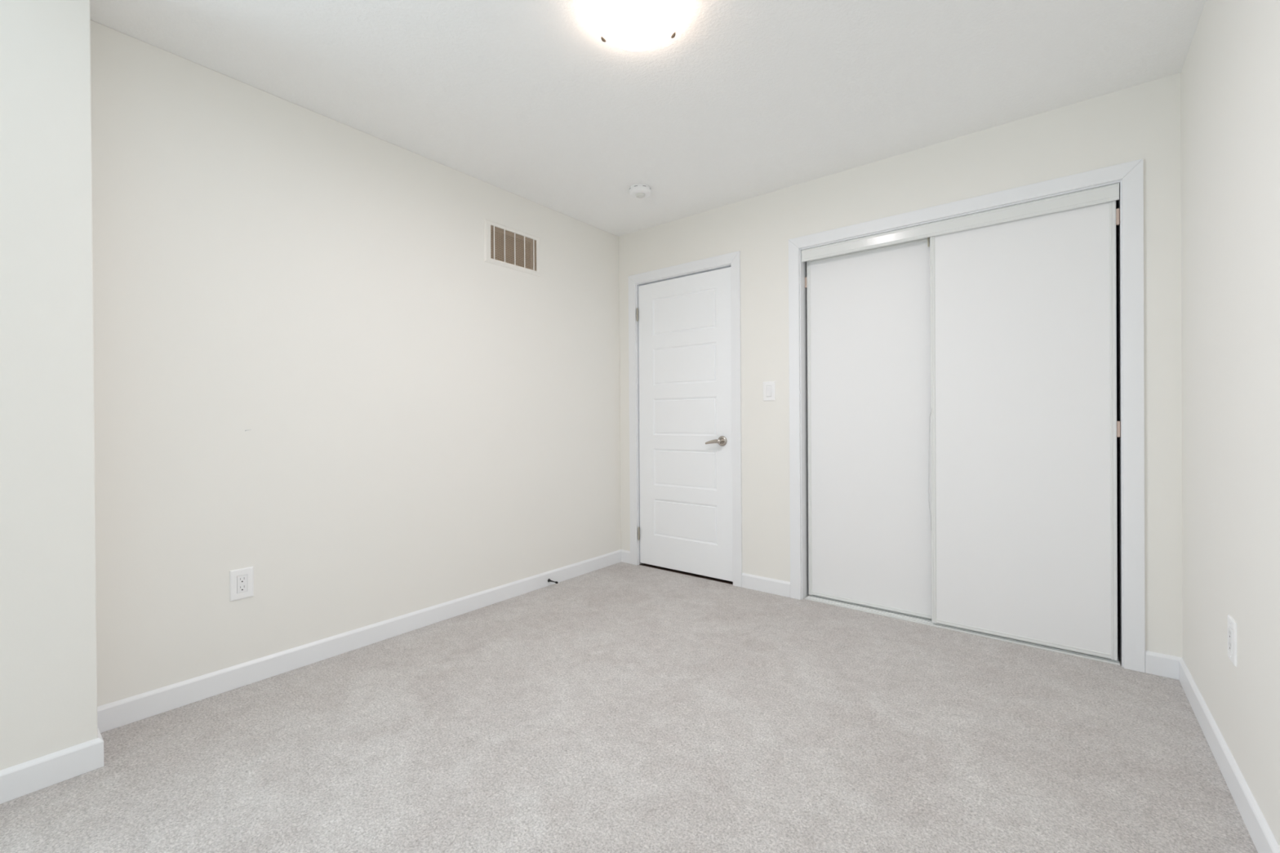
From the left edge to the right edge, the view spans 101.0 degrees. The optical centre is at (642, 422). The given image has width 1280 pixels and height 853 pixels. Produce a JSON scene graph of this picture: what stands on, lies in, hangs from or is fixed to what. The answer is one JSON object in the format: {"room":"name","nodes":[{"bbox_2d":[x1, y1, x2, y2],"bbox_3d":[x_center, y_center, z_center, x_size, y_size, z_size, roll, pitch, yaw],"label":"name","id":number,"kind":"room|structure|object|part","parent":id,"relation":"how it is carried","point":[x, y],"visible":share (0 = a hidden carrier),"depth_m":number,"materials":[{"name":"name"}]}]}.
{"room":"empty bedroom","nodes":[
{"label":"empty bedroom","id":0,"kind":"room"},
{"bbox_2d":[0,0,621,770],"bbox_3d":[-1.637,-0.158,1.996,0.378,2.440,4.906,0,0,38],"label":"wall","id":1,"kind":"structure","parent":0,"point":[242,325],"depth_m":2.14,"materials":[{"name":"white paint"}]},
{"bbox_2d":[229,566,253,601],"bbox_3d":[-1.615,0.651,2.126,0.007,0.122,0.079,0,0,38],"label":"wall outlet","id":2,"kind":"object","parent":1,"relation":"attached to","point":[241,580],"visible":1,"depth_m":2.12,"materials":[{"name":"white plastic"}]},
{"bbox_2d":[236,574,247,593],"bbox_3d":[-1.615,0.651,2.125,0.006,0.068,0.033,0,0,38],"label":"receptacle","id":3,"kind":"object","parent":2,"relation":"attached to","point":[242,580],"depth_m":2.12,"materials":[{"name":"white plastic"}]},
{"bbox_2d":[0,549,621,804],"bbox_3d":[-1.578,1.017,1.959,0.270,0.090,4.906,0,0,38],"label":"baseboard","id":4,"kind":"structure","parent":1,"relation":"attached to","point":[30,776],"depth_m":2.10,"materials":[{"name":"white paint"}]},
{"bbox_2d":[547,578,558,583],"bbox_3d":[-0.572,1.017,3.366,0.082,0.022,0.022,0,0,38],"label":"door stop","id":5,"kind":"object","parent":4,"relation":"attached to","point":[548,580],"visible":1,"depth_m":3.37,"materials":[{"name":"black metal"}]},
{"bbox_2d":[484,218,540,276],"bbox_3d":[-0.803,-1.049,3.209,0.069,0.248,0.418,0,0,38],"label":"air vent","id":6,"kind":"object","parent":1,"relation":"in","point":[500,249],"visible":1,"depth_m":3.19,"materials":[{"name":"white metal"}]},
{"bbox_2d":[0,561,1257,852],"bbox_3d":[-0.298,1.106,1.395,3.217,0.100,5.846,0,0,38],"label":"floor","id":7,"kind":"structure","parent":0,"point":[620,707],"depth_m":1.71,"materials":[{"name":"grey carpet"}]},
{"bbox_2d":[639,563,733,584],"bbox_3d":[0.408,1.041,3.789,0.778,0.004,0.414,0,0,38],"label":"threshold","id":8,"kind":"object","parent":7,"relation":"on","point":[642,564],"visible":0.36,"depth_m":3.63,"materials":[{"name":"black wood"}]},
{"bbox_2d":[804,595,1119,665],"bbox_3d":[1.522,1.035,2.711,1.377,0.008,0.092,0,0,38],"label":"track","id":9,"kind":"object","parent":7,"relation":"on","point":[922,620],"visible":0.76,"depth_m":2.71,"materials":[{"name":"white metal"}]},
{"bbox_2d":[89,0,1205,236],"bbox_3d":[-0.532,-1.432,1.112,3.217,0.100,5.146,0,0,38],"label":"ceiling","id":10,"kind":"structure","parent":0,"point":[526,99],"depth_m":2.10,"materials":[{"name":"white paint"}]},
{"bbox_2d":[594,0,679,51],"bbox_3d":[-0.023,-1.337,1.768,0.291,0.102,0.284,0,0,38],"label":"ceiling lamp","id":11,"kind":"object","parent":10,"relation":"attached to","point":[634,25],"visible":1,"depth_m":1.73,"materials":[{"name":"white glass"}]},
{"bbox_2d":[629,183,651,198],"bbox_3d":[-0.015,-1.363,3.136,0.131,0.058,0.131,0,0,38],"label":"smoke detector","id":12,"kind":"object","parent":10,"relation":"attached to","point":[637,190],"visible":1,"depth_m":3.10,"materials":[{"name":"white plastic"}]},
{"bbox_2d":[618,72,1182,657],"bbox_3d":[1.034,-0.178,3.088,3.217,2.441,0.120,0,0,38],"label":"wall","id":13,"kind":"structure","parent":0,"point":[1143,121],"depth_m":2.65,"materials":[{"name":"white paint"}]},
{"bbox_2d":[636,266,733,582],"bbox_3d":[0.262,0.015,3.611,0.774,2.021,0.099,0,0,38],"label":"door","id":14,"kind":"structure","parent":13,"relation":"in","point":[685,322],"depth_m":3.60,"materials":[{"name":"white paint"}]},
{"bbox_3d":[0.461,0.127,3.427,0.115,0.035,0.056,0,0,38],"label":"lever","id":15,"kind":"part","parent":14,"relation":"part of","materials":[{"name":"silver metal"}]},
{"bbox_2d":[628,250,742,586],"bbox_3d":[0.299,-0.018,3.662,0.913,2.124,0.134,0,0,38],"label":"door frame","id":16,"kind":"structure","parent":13,"relation":"attached to","point":[732,260],"depth_m":3.52,"materials":[{"name":"white paint"}]},
{"bbox_3d":[-0.071,-0.016,3.878,0.065,2.123,0.014,0,0,38],"label":"casing","id":17,"kind":"part","parent":16,"relation":"part of","materials":[{"name":"white paint"}]},
{"bbox_3d":[0.255,-1.046,3.611,0.911,0.067,0.014,0,0,38],"label":"head casing","id":18,"kind":"part","parent":16,"relation":"part of","materials":[{"name":"white paint"}]},
{"bbox_3d":[0.596,-0.018,3.351,0.061,2.123,0.014,0,0,38],"label":"casing","id":19,"kind":"part","parent":16,"relation":"part of","materials":[{"name":"white paint"}]},
{"bbox_2d":[763,381,775,400],"bbox_3d":[0.768,-0.190,3.215,0.079,0.117,0.012,0,0,38],"label":"light switch","id":20,"kind":"object","parent":13,"relation":"attached to","point":[769,388],"visible":1,"depth_m":3.21,"materials":[{"name":"white plastic"}]},
{"bbox_2d":[621,549,1182,679],"bbox_3d":[1.001,0.997,3.041,2.976,0.090,0.012,0,0,38],"label":"baseboard","id":21,"kind":"structure","parent":13,"relation":"attached to","point":[1156,664],"depth_m":3.14,"materials":[{"name":"white paint"}]},
{"bbox_2d":[801,182,1119,262],"bbox_3d":[1.505,-0.978,2.702,1.389,0.072,0.102,0,0,38],"label":"door track","id":22,"kind":"object","parent":13,"relation":"attached to","point":[1109,193],"visible":0.99,"depth_m":2.56,"materials":[{"name":"white metal"}]},
{"bbox_2d":[804,236,931,618],"bbox_3d":[1.262,0.028,2.922,0.732,1.992,0.028,0,0,38],"label":"door","id":23,"kind":"structure","parent":22,"relation":"hanging from","point":[868,310],"depth_m":2.92,"materials":[{"name":"white wood"}]},
{"bbox_3d":[1.262,-0.957,2.918,0.678,0.022,0.020,0,0,38],"label":"rail","id":24,"kind":"part","parent":23,"relation":"part of","materials":[{"name":"white wood"}]},
{"bbox_3d":[1.275,1.013,2.925,0.678,0.022,0.020,0,0,38],"label":"rail","id":25,"kind":"part","parent":23,"relation":"part of","materials":[{"name":"white wood"}]},
{"bbox_2d":[928,200,1119,660],"bbox_3d":[1.752,0.026,2.479,0.731,1.992,0.025,0,0,38],"label":"door","id":26,"kind":"structure","parent":22,"relation":"hanging from","point":[1025,428],"depth_m":2.45,"materials":[{"name":"white wood"}]},
{"bbox_3d":[1.761,1.011,2.484,0.666,0.022,0.020,0,0,38],"label":"rail","id":27,"kind":"part","parent":26,"relation":"part of","materials":[{"name":"white wood"}]},
{"bbox_2d":[788,158,1145,672],"bbox_3d":[1.511,-0.023,2.704,1.532,2.125,0.134,0,0,38],"label":"door frame","id":28,"kind":"structure","parent":13,"relation":"attached to","point":[1130,175],"depth_m":2.23,"materials":[{"name":"white paint"}]},
{"bbox_3d":[0.897,-0.020,3.113,0.063,2.124,0.014,0,0,38],"label":"casing","id":29,"kind":"part","parent":28,"relation":"part of","materials":[{"name":"white paint"}]},
{"bbox_3d":[1.467,-1.053,2.654,1.530,0.065,0.014,0,0,38],"label":"head casing","id":30,"kind":"part","parent":28,"relation":"part of","materials":[{"name":"white paint"}]},
{"bbox_3d":[2.049,-0.025,2.203,0.065,2.124,0.014,0,0,38],"label":"casing","id":31,"kind":"part","parent":28,"relation":"part of","materials":[{"name":"white paint"}]},
{"bbox_2d":[1115,200,1119,617],"bbox_3d":[1.797,-0.209,2.989,1.997,2.490,0.670,0,0,38],"label":"wall","id":32,"kind":"structure","parent":0,"point":[1117,226],"depth_m":2.79,"materials":[{"name":"grey paint"}]},
{"bbox_2d":[1180,0,1279,846],"bbox_3d":[0.692,-0.167,0.157,0.120,2.440,4.906,0,0,38],"label":"wall","id":33,"kind":"structure","parent":0,"point":[1230,72],"depth_m":1.47,"materials":[{"name":"white paint"}]},
{"bbox_2d":[1178,657,1279,852],"bbox_3d":[0.648,1.009,0.202,0.012,0.090,4.905,0,0,38],"label":"baseboard","id":34,"kind":"structure","parent":33,"relation":"attached to","point":[1264,840],"depth_m":1.49,"materials":[{"name":"white paint"}]},
{"bbox_2d":[1227,614,1236,666],"bbox_3d":[1.676,0.620,1.501,0.007,0.122,0.079,0,0,38],"label":"wall outlet","id":35,"kind":"object","parent":33,"relation":"attached to","point":[1232,624],"visible":1,"depth_m":1.49,"materials":[{"name":"white plastic"}]},
{"bbox_2d":[1228,626,1231,653],"bbox_3d":[1.676,0.620,1.502,0.006,0.068,0.033,0,0,38],"label":"receptacle","id":36,"kind":"object","parent":35,"relation":"attached to","point":[1229,627],"depth_m":1.50,"materials":[{"name":"white plastic"}]}
]}

